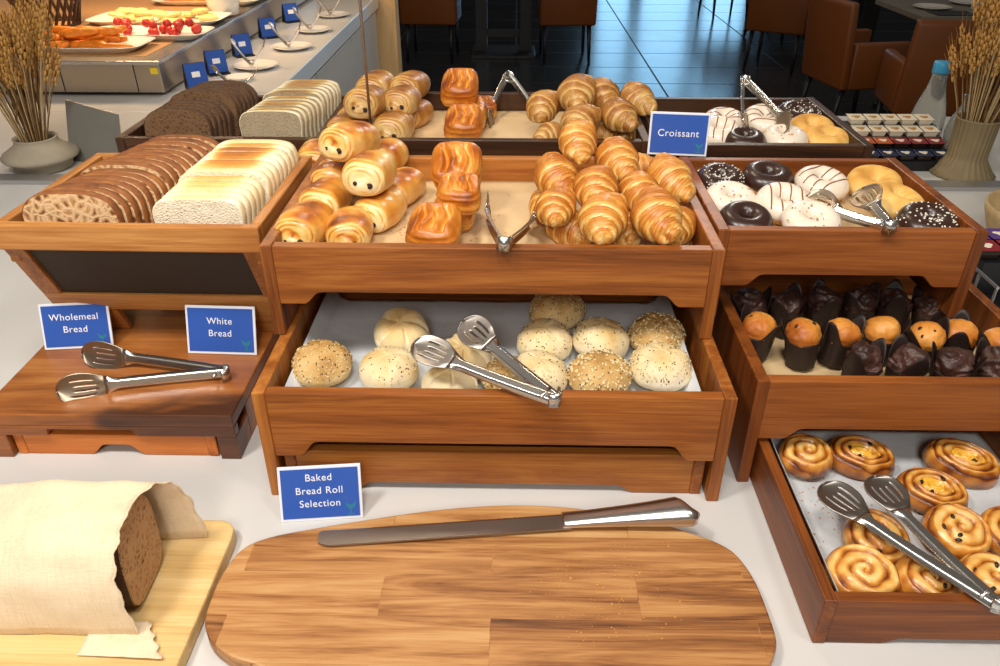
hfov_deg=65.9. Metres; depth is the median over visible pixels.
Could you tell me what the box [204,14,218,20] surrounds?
slice
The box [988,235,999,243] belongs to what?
tub
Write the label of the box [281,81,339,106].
toast slice
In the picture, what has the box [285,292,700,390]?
paper
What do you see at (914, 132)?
tub
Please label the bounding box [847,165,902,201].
doughnut
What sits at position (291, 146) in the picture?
bread slice
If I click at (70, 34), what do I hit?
stick
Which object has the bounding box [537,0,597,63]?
dining chair
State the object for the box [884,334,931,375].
muffin
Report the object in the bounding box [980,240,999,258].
jam portion
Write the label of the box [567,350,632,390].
bread roll
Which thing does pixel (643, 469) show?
wooden riser
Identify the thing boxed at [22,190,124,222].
slice
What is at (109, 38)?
stick
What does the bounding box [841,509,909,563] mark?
pastry
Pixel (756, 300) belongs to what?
muffin
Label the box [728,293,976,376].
paper
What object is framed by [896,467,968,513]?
pastry
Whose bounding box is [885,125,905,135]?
jam portion
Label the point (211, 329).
sign
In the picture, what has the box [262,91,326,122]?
toast slice
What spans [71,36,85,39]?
stick
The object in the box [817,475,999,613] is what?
serving tongs
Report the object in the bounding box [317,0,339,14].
serving tongs
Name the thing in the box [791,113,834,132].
doughnut
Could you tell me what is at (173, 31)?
fruit
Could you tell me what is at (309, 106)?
toast slice
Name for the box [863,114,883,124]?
jam portion
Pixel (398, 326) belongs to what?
bread roll
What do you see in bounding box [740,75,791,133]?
serving tongs
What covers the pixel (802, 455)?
pastry
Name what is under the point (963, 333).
muffin
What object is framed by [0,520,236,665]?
board
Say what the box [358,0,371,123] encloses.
support rod
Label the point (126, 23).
fruit
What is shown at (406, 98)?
pastry
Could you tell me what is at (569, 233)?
croissant
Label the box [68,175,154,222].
slice
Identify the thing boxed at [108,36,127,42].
stick
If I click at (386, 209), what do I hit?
pastry
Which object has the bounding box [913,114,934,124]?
jam portion
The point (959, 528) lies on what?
pastry
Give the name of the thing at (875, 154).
jam portion
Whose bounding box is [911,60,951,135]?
milk bottle
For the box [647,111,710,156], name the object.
sign
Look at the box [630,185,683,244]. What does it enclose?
croissant
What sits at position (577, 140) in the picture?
croissant
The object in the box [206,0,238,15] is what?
pot
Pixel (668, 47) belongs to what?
floor
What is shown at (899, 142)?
jam portion
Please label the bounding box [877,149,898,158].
jam portion
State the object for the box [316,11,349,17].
saucer
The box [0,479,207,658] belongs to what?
wrap
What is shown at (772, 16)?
dining chair
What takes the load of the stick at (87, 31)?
on the stick at (86, 43)
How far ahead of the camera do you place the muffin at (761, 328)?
1.01 m
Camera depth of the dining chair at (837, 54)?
4.93 m
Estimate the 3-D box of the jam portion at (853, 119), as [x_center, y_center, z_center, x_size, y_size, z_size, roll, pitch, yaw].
[0.952,-0.572,2.068,0.041,0.020,0.041,1,31,1]
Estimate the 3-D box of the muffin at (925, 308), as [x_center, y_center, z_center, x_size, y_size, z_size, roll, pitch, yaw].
[0.600,-0.027,1.083,0.052,0.072,0.049,17,35,26]
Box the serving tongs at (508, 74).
[488,70,528,127]
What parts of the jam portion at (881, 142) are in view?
lid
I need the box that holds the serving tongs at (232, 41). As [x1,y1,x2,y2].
[230,38,266,65]
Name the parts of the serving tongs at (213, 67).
arm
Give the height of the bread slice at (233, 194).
0.081 m
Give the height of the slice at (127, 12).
0.028 m
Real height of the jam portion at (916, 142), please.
0.020 m
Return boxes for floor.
[398,0,999,115]
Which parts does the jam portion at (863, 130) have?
lid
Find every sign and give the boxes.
[38,303,113,349]
[185,305,256,354]
[277,463,363,521]
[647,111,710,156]
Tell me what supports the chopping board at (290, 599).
on the countertop at (237, 492)
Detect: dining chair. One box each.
[399,0,460,62]
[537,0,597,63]
[697,0,748,19]
[742,0,808,74]
[743,0,804,43]
[800,0,910,114]
[874,19,998,116]
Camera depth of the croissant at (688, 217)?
0.99 m
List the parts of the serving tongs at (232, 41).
arm, arm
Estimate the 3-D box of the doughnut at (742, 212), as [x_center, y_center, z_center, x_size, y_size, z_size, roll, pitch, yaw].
[0.327,-0.150,1.029,0.072,0.038,0.070,6,32,10]
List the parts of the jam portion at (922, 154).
lid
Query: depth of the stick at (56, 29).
2.68 m
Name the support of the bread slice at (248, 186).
on the crate at (117, 266)
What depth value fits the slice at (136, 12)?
3.11 m
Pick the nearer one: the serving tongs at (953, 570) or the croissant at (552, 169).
the serving tongs at (953, 570)
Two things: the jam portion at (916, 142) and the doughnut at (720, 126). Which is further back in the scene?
the jam portion at (916, 142)
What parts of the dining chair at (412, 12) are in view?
leg, leg, backrest, leg, leg, armrest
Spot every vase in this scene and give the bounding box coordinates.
[0,131,79,173]
[929,112,999,180]
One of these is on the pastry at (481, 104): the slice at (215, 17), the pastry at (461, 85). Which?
the pastry at (461, 85)
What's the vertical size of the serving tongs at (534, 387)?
0.038 m
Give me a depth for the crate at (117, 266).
1.04 m
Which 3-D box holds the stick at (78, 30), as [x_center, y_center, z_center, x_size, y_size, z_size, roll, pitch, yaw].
[-1.474,-1.035,2.656,0.099,0.030,0.026,6,32,9]
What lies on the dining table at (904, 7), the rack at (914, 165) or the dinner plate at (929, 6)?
the dinner plate at (929, 6)
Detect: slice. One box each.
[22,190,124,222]
[43,186,133,222]
[52,182,142,222]
[61,179,150,222]
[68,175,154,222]
[77,172,160,202]
[79,161,173,190]
[85,168,167,197]
[98,158,178,185]
[105,155,184,177]
[108,11,125,18]
[112,152,190,171]
[121,149,196,166]
[122,8,131,14]
[126,14,139,20]
[128,145,201,162]
[133,10,144,16]
[135,141,207,157]
[136,16,153,21]
[139,10,152,16]
[144,108,213,135]
[144,138,213,152]
[150,134,219,147]
[151,12,166,17]
[152,195,246,223]
[156,105,218,135]
[159,102,223,135]
[162,190,251,223]
[164,100,228,135]
[165,11,181,17]
[166,185,256,221]
[169,97,233,135]
[170,90,240,135]
[172,181,260,214]
[177,176,264,209]
[178,168,272,204]
[179,88,243,135]
[184,12,195,17]
[185,163,276,193]
[186,86,247,111]
[190,8,204,14]
[191,84,251,109]
[195,82,255,106]
[195,160,279,188]
[198,15,213,20]
[199,80,258,103]
[199,155,283,184]
[203,152,287,179]
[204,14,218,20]
[207,147,291,174]
[212,143,295,168]
[215,139,298,163]
[239,110,304,136]
[247,107,308,136]
[251,104,313,136]
[255,101,317,136]
[260,98,320,132]
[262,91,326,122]
[263,96,324,127]
[271,88,329,119]
[274,86,332,115]
[280,84,336,111]
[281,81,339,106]
[282,79,341,102]
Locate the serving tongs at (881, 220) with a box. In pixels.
[806,183,898,234]
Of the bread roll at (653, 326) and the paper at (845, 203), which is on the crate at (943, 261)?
the paper at (845, 203)
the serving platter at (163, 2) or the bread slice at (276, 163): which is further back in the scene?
the serving platter at (163, 2)
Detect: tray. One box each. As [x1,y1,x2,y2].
[13,429,220,455]
[749,430,999,642]
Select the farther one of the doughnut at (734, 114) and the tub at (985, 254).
the doughnut at (734, 114)
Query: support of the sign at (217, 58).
on the countertop at (335, 54)
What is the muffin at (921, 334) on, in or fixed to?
on the paper at (774, 364)
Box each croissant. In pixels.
[526,89,559,122]
[528,189,540,218]
[533,122,560,137]
[533,152,577,192]
[535,186,576,226]
[546,210,590,243]
[556,73,596,109]
[558,120,596,164]
[560,104,601,128]
[573,165,618,205]
[577,192,628,244]
[593,77,619,108]
[594,136,638,181]
[596,123,615,138]
[601,97,637,132]
[612,210,641,244]
[614,121,643,138]
[618,171,658,210]
[620,81,657,116]
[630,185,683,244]
[637,152,653,171]
[646,152,695,202]
[669,206,695,244]
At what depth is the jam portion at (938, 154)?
1.98 m
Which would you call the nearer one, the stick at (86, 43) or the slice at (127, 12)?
the stick at (86, 43)
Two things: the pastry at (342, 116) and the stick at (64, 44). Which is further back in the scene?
the stick at (64, 44)
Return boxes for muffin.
[730,287,771,317]
[740,304,782,362]
[768,282,803,338]
[781,317,828,370]
[805,278,843,327]
[817,315,865,369]
[840,282,879,320]
[841,338,885,375]
[860,312,911,366]
[875,279,913,325]
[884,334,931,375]
[904,316,949,371]
[911,285,945,325]
[929,341,987,376]
[944,309,978,351]
[973,337,999,376]
[977,327,999,345]
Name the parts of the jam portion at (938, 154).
lid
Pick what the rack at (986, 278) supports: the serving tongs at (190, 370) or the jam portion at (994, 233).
the jam portion at (994, 233)
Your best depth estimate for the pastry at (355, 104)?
1.34 m
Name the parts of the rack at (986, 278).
rail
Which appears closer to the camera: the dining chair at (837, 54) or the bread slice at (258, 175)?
the bread slice at (258, 175)
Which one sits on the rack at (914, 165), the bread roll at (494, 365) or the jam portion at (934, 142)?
the jam portion at (934, 142)
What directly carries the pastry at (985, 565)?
on the paper at (907, 447)
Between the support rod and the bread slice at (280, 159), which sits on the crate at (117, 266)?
the bread slice at (280, 159)
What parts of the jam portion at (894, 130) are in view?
lid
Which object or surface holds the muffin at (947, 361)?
on the paper at (774, 364)
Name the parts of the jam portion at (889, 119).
lid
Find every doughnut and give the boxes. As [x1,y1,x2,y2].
[697,162,744,188]
[706,107,743,125]
[707,180,755,211]
[708,115,739,142]
[720,200,772,225]
[725,126,765,142]
[742,160,793,194]
[745,104,781,132]
[756,182,807,224]
[763,123,808,142]
[778,100,820,118]
[780,200,841,226]
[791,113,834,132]
[794,165,849,202]
[807,125,848,142]
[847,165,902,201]
[868,181,924,218]
[896,201,958,227]
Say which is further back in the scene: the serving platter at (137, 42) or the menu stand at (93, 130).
the serving platter at (137, 42)
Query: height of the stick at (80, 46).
0.029 m
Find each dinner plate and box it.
[913,3,951,9]
[950,0,971,4]
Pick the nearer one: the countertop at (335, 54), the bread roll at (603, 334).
the bread roll at (603, 334)
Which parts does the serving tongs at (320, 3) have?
arm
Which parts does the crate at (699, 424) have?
panel, panel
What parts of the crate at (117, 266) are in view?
frame rail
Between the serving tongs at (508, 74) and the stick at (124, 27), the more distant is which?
the stick at (124, 27)
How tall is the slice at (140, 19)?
0.025 m
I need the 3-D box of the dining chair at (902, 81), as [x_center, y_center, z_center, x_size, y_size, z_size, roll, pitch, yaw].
[2.560,-1.446,4.586,0.502,0.851,0.528,5,32,8]
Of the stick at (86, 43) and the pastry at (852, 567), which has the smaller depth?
the pastry at (852, 567)
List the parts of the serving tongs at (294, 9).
arm, arm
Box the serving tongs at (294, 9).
[292,6,321,29]
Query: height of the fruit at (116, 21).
0.032 m
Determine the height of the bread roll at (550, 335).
0.047 m
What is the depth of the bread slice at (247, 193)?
1.03 m
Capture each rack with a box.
[844,121,947,170]
[971,256,999,308]
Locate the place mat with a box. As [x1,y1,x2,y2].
[927,11,972,15]
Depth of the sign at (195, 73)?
2.68 m
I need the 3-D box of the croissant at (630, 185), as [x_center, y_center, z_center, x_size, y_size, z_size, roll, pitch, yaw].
[0.186,-0.187,1.023,0.056,0.050,0.086,-9,33,-14]
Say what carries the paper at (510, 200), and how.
on the crate at (690, 275)
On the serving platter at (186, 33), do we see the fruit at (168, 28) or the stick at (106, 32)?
the fruit at (168, 28)
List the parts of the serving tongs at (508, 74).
arm, arm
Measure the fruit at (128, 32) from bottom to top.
0.033 m
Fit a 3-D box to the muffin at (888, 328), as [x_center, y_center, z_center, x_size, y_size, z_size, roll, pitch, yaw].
[0.506,0.006,1.028,0.053,0.068,0.048,-7,32,-12]
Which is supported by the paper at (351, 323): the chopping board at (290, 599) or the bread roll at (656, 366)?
the bread roll at (656, 366)
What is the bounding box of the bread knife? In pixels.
[318,497,699,545]
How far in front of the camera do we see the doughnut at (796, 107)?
1.44 m
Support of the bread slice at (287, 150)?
on the crate at (117, 266)
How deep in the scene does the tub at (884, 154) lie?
1.97 m
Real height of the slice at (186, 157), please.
0.090 m
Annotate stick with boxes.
[41,34,60,40]
[45,41,69,47]
[50,26,73,32]
[59,28,81,36]
[64,27,92,37]
[69,40,80,47]
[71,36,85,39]
[78,39,107,47]
[79,28,98,36]
[79,40,96,47]
[86,33,104,39]
[89,39,105,47]
[93,27,115,35]
[102,35,119,40]
[103,43,133,47]
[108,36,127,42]
[112,27,122,33]
[115,25,126,31]
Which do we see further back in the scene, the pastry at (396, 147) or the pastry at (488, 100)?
the pastry at (488, 100)
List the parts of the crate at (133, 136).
panel, panel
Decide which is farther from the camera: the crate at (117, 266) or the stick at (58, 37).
the stick at (58, 37)
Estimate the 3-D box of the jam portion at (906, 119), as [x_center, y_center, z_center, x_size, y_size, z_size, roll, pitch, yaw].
[1.087,-0.570,2.066,0.041,0.020,0.041,1,31,1]
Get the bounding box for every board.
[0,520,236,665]
[205,505,775,665]
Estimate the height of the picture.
0.001 m
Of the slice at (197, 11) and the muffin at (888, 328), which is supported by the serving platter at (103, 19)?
the slice at (197, 11)
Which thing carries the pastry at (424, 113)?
on the paper at (508, 124)
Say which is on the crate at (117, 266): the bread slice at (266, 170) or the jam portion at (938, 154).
the bread slice at (266, 170)
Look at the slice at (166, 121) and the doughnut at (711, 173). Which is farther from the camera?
the slice at (166, 121)
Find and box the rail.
[0,174,999,190]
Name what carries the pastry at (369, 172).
on the pastry at (386, 209)
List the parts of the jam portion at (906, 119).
lid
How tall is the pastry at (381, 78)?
0.049 m
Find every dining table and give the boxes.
[471,0,534,58]
[857,0,880,41]
[872,0,979,116]
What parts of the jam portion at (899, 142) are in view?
lid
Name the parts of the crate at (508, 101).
panel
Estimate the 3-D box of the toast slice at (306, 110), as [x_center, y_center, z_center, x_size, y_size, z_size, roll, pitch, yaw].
[-0.385,-0.361,1.361,0.109,0.081,0.027,1,31,1]
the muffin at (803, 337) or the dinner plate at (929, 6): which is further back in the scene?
the dinner plate at (929, 6)
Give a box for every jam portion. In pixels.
[846,114,865,124]
[850,125,870,135]
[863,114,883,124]
[864,137,875,144]
[867,125,888,135]
[871,149,880,158]
[872,137,893,147]
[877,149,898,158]
[880,114,900,124]
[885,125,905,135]
[890,137,910,147]
[895,149,916,160]
[897,114,917,124]
[902,125,922,136]
[907,137,928,148]
[912,149,933,160]
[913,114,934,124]
[919,125,940,136]
[924,137,946,148]
[930,149,946,160]
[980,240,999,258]
[985,228,999,243]
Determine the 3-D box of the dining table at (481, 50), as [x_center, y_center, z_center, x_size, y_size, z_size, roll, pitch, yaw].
[0.034,-3.012,7.254,1.000,0.740,0.600,1,31,1]
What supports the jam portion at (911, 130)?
on the rack at (914, 165)
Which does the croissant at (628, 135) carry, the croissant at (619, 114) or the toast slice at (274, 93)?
the croissant at (619, 114)
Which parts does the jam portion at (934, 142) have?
lid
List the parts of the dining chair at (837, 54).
leg, backrest, leg, leg, armrest, armrest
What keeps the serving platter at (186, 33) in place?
on the serving counter at (155, 67)
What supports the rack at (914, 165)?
on the countertop at (237, 492)
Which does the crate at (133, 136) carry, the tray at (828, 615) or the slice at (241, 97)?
the slice at (241, 97)
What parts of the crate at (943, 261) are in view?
panel, panel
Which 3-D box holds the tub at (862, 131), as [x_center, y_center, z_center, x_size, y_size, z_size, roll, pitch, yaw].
[0.951,-0.533,2.041,0.036,0.016,0.036,1,37,1]
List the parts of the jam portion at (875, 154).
lid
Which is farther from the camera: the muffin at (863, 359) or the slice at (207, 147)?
the slice at (207, 147)
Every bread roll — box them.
[291,339,352,386]
[359,346,418,387]
[374,307,429,352]
[421,367,478,388]
[436,333,491,379]
[481,355,522,388]
[517,318,572,359]
[517,349,567,389]
[529,294,585,329]
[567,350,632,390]
[572,316,629,357]
[628,311,685,349]
[629,342,691,390]
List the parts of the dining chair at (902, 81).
leg, armrest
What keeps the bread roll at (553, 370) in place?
on the paper at (351, 323)
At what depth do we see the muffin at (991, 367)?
0.94 m
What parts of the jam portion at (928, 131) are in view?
lid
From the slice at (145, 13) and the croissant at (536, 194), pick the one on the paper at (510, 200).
the croissant at (536, 194)
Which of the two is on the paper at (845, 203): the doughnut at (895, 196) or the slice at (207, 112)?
the doughnut at (895, 196)
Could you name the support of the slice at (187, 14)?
on the serving platter at (103, 19)
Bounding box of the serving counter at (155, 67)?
[0,0,304,92]
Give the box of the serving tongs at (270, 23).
[269,21,301,46]
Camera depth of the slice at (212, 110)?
1.35 m
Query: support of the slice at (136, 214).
on the crate at (117, 266)
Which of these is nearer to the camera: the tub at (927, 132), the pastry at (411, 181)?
the pastry at (411, 181)
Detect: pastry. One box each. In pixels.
[274,200,333,241]
[298,138,320,164]
[298,176,352,211]
[310,159,345,182]
[318,120,380,161]
[325,206,373,242]
[326,111,365,126]
[337,107,372,122]
[342,150,396,195]
[343,84,385,118]
[354,187,406,232]
[355,70,393,90]
[373,110,414,137]
[379,138,408,167]
[385,84,420,113]
[389,70,430,97]
[390,167,425,205]
[405,202,461,242]
[412,99,433,128]
[431,141,482,189]
[435,198,476,231]
[437,173,480,215]
[440,68,478,106]
[444,104,482,137]
[456,100,487,127]
[477,95,496,120]
[778,433,832,478]
[823,544,901,591]
[828,434,894,480]
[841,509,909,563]
[894,556,963,592]
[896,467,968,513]
[920,503,991,559]
[922,437,999,488]
[960,552,999,593]
[980,505,999,554]
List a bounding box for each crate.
[0,153,312,330]
[115,95,344,152]
[251,292,737,500]
[259,155,725,338]
[381,91,649,155]
[639,97,873,157]
[679,157,988,317]
[712,274,999,481]
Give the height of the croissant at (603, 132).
0.039 m
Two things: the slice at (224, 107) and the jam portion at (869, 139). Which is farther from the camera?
the jam portion at (869, 139)
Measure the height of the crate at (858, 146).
0.284 m
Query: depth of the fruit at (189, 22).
2.89 m
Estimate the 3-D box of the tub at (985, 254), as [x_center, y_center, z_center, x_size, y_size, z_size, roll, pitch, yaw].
[0.752,-0.128,1.199,0.036,0.016,0.036,1,31,1]
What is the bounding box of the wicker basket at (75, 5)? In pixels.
[7,0,80,28]
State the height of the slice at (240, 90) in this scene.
0.088 m
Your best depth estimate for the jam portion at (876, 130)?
2.03 m
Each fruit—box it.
[113,18,120,24]
[120,21,129,27]
[123,28,131,34]
[142,18,148,27]
[148,20,156,27]
[151,28,159,34]
[159,25,166,33]
[163,19,171,26]
[166,26,172,34]
[170,28,178,34]
[174,22,182,30]
[185,18,193,26]
[191,25,198,33]
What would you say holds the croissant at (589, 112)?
on the croissant at (603, 132)
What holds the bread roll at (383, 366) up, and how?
on the paper at (351, 323)
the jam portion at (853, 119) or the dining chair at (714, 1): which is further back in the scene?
the dining chair at (714, 1)
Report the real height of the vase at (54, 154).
0.081 m
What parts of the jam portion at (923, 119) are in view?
lid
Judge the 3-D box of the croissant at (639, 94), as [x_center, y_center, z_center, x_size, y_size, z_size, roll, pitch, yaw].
[0.252,-0.432,1.417,0.064,0.051,0.096,-18,36,-27]
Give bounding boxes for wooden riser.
[0,309,280,458]
[284,442,705,493]
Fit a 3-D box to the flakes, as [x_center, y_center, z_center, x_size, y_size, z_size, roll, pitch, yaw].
[0.459,0.211,0.924,0.205,0.001,0.226,1,31,1]
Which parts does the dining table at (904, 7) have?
foot plate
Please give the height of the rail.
0.012 m
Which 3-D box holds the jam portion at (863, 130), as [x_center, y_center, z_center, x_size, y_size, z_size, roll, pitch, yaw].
[0.951,-0.533,2.040,0.041,0.020,0.041,1,31,1]
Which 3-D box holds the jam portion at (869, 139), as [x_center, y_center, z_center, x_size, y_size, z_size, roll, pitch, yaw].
[0.951,-0.495,2.011,0.041,0.020,0.041,1,31,1]
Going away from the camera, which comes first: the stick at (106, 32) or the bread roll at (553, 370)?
the bread roll at (553, 370)
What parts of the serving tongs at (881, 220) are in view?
arm, arm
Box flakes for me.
[801,466,920,547]
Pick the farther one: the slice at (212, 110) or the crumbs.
the slice at (212, 110)
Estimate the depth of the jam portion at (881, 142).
2.00 m
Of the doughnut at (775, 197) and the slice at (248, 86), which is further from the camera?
the slice at (248, 86)
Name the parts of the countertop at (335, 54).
panel, panel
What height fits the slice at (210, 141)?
0.090 m
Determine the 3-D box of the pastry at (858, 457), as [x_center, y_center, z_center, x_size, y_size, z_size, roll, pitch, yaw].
[0.458,0.156,0.983,0.086,0.032,0.064,3,32,5]
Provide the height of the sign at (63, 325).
0.070 m
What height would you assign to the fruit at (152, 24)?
0.032 m
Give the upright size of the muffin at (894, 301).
0.070 m
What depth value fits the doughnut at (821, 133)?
1.33 m
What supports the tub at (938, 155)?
in the jam portion at (938, 154)
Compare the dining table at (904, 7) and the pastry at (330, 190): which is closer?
the pastry at (330, 190)
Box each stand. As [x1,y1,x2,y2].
[65,99,120,161]
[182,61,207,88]
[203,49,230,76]
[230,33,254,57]
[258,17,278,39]
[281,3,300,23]
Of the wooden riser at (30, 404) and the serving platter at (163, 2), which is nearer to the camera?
the wooden riser at (30, 404)
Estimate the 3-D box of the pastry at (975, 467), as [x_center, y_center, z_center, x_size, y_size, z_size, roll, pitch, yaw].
[0.581,0.160,0.971,0.088,0.036,0.065,13,34,20]
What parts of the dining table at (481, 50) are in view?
leg, foot plate, leg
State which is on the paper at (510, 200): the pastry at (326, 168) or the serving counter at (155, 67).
the pastry at (326, 168)
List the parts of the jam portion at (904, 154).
lid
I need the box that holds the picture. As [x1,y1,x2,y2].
[984,243,992,247]
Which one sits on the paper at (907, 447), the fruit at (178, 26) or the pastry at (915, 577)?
the pastry at (915, 577)
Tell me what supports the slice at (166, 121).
on the crate at (133, 136)
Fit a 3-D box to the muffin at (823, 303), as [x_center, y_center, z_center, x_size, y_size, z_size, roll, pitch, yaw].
[0.456,-0.033,1.093,0.049,0.068,0.051,27,40,37]
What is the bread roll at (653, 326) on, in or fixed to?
on the paper at (351, 323)
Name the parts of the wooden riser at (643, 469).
panel, panel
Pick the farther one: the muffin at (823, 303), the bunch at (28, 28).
the bunch at (28, 28)
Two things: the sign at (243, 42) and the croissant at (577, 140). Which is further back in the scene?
the sign at (243, 42)
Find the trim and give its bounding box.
[375,0,402,76]
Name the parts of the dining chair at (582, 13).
armrest, leg, leg, backrest, leg, leg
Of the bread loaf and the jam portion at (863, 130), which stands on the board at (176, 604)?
the bread loaf
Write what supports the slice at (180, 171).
on the crate at (117, 266)
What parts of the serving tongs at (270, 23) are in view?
arm, arm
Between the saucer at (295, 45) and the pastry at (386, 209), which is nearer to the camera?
the pastry at (386, 209)
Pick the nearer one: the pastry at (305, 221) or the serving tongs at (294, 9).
the pastry at (305, 221)
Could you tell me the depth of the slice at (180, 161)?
1.12 m
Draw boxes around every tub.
[852,128,868,135]
[869,128,886,135]
[878,151,896,158]
[886,128,903,135]
[903,128,920,136]
[914,152,932,160]
[915,116,932,124]
[920,128,938,136]
[931,151,942,160]
[980,251,999,258]
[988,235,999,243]
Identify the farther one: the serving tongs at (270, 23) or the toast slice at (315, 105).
the serving tongs at (270, 23)
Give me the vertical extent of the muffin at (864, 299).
0.070 m
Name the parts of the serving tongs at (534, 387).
arm, arm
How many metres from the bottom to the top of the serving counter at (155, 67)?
0.120 m
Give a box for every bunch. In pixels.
[0,0,63,142]
[944,0,999,122]
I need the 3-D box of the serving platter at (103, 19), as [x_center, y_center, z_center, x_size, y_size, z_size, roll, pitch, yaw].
[-1.384,-1.278,3.143,0.550,0.022,0.260,1,31,1]
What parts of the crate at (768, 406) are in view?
panel, panel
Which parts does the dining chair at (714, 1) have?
leg, leg, leg, leg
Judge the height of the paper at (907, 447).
0.043 m
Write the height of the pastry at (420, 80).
0.052 m
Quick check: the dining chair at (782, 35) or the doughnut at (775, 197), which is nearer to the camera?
the doughnut at (775, 197)
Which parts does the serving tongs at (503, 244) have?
arm, arm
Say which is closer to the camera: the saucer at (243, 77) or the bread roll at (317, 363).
the bread roll at (317, 363)
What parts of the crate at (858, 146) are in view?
panel, panel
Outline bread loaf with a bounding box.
[114,494,161,606]
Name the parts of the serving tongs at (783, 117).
arm, arm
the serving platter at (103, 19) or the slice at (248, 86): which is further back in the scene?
the serving platter at (103, 19)
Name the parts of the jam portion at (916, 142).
lid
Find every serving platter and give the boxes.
[44,36,155,53]
[83,11,231,25]
[100,25,214,40]
[151,0,258,5]
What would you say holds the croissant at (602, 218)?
in the crate at (690, 275)
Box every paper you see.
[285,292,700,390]
[324,181,689,244]
[372,110,603,137]
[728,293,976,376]
[769,429,999,590]
[773,183,872,226]
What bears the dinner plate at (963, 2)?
on the dining table at (904, 7)
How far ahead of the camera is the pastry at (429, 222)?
0.96 m
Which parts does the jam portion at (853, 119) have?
lid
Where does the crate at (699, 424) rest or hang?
on the countertop at (237, 492)
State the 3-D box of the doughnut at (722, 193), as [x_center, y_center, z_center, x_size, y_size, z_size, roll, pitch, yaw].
[0.324,-0.187,1.084,0.073,0.041,0.072,8,32,12]
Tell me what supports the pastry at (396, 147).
on the paper at (510, 200)
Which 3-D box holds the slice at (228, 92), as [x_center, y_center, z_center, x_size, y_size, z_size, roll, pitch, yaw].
[-0.539,-0.407,1.429,0.127,0.089,0.026,1,31,1]
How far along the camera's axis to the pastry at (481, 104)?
1.43 m
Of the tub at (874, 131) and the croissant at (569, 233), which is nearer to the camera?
the croissant at (569, 233)
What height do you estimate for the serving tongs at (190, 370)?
0.045 m
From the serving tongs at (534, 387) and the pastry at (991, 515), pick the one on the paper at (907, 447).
the pastry at (991, 515)
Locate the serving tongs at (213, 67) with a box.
[210,65,257,82]
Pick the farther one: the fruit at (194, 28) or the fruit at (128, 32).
the fruit at (194, 28)
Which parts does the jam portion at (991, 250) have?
lid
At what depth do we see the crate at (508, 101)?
1.29 m
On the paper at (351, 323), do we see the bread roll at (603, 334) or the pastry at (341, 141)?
the bread roll at (603, 334)
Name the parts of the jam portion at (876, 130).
lid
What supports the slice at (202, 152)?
on the crate at (117, 266)
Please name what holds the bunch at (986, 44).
in the vase at (971, 143)
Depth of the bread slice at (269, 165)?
1.10 m
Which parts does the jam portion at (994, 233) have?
lid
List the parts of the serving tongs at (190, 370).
arm, arm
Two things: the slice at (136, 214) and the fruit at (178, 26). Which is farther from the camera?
the fruit at (178, 26)
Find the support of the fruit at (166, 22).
on the serving platter at (186, 33)
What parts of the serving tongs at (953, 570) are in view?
arm, arm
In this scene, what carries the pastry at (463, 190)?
on the pastry at (468, 221)
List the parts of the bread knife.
blade, handle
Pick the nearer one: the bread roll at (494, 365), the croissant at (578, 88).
the bread roll at (494, 365)
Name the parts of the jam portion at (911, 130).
lid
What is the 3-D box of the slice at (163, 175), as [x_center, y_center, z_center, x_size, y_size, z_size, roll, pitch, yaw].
[-0.532,-0.199,1.103,0.134,0.090,0.017,1,31,1]
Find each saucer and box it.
[225,73,252,81]
[232,59,278,70]
[271,41,311,50]
[294,25,330,33]
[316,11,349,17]
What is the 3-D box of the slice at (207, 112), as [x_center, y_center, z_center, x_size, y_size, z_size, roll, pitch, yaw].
[-0.554,-0.357,1.353,0.117,0.081,0.026,1,31,1]
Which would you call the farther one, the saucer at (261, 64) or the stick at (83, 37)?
the saucer at (261, 64)
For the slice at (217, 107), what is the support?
on the crate at (133, 136)
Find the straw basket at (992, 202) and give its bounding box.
[984,190,999,227]
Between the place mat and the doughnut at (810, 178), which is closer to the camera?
the doughnut at (810, 178)
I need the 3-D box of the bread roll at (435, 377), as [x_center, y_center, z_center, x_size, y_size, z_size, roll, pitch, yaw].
[-0.063,0.062,0.961,0.073,0.043,0.072,-5,32,-8]
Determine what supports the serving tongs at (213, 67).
on the saucer at (243, 77)
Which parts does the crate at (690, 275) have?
panel, panel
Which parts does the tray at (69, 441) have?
panel, panel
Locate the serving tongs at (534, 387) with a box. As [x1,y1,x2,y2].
[410,315,561,407]
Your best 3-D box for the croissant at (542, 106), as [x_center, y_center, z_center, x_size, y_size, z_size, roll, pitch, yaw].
[0.077,-0.407,1.377,0.060,0.049,0.092,20,37,29]
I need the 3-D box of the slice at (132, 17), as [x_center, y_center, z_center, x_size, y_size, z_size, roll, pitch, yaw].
[-1.488,-1.280,3.135,0.070,0.024,0.040,1,31,1]
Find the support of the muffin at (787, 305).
on the paper at (774, 364)
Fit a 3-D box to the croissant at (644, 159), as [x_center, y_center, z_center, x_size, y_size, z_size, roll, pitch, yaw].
[0.208,-0.253,1.170,0.078,0.039,0.051,-10,33,-16]
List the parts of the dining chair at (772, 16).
leg, leg, backrest, leg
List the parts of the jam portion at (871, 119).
lid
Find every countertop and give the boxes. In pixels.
[0,0,379,111]
[0,111,999,665]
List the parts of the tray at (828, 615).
panel, panel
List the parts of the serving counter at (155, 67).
panel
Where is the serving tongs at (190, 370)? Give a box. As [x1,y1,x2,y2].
[55,341,231,401]
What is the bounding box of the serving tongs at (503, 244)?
[485,191,535,251]
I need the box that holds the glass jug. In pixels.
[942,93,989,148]
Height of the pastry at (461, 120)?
0.062 m
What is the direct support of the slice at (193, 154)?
on the crate at (117, 266)
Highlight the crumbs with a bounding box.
[530,534,697,646]
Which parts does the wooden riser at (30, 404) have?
leg, leg, panel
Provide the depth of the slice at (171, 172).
1.09 m

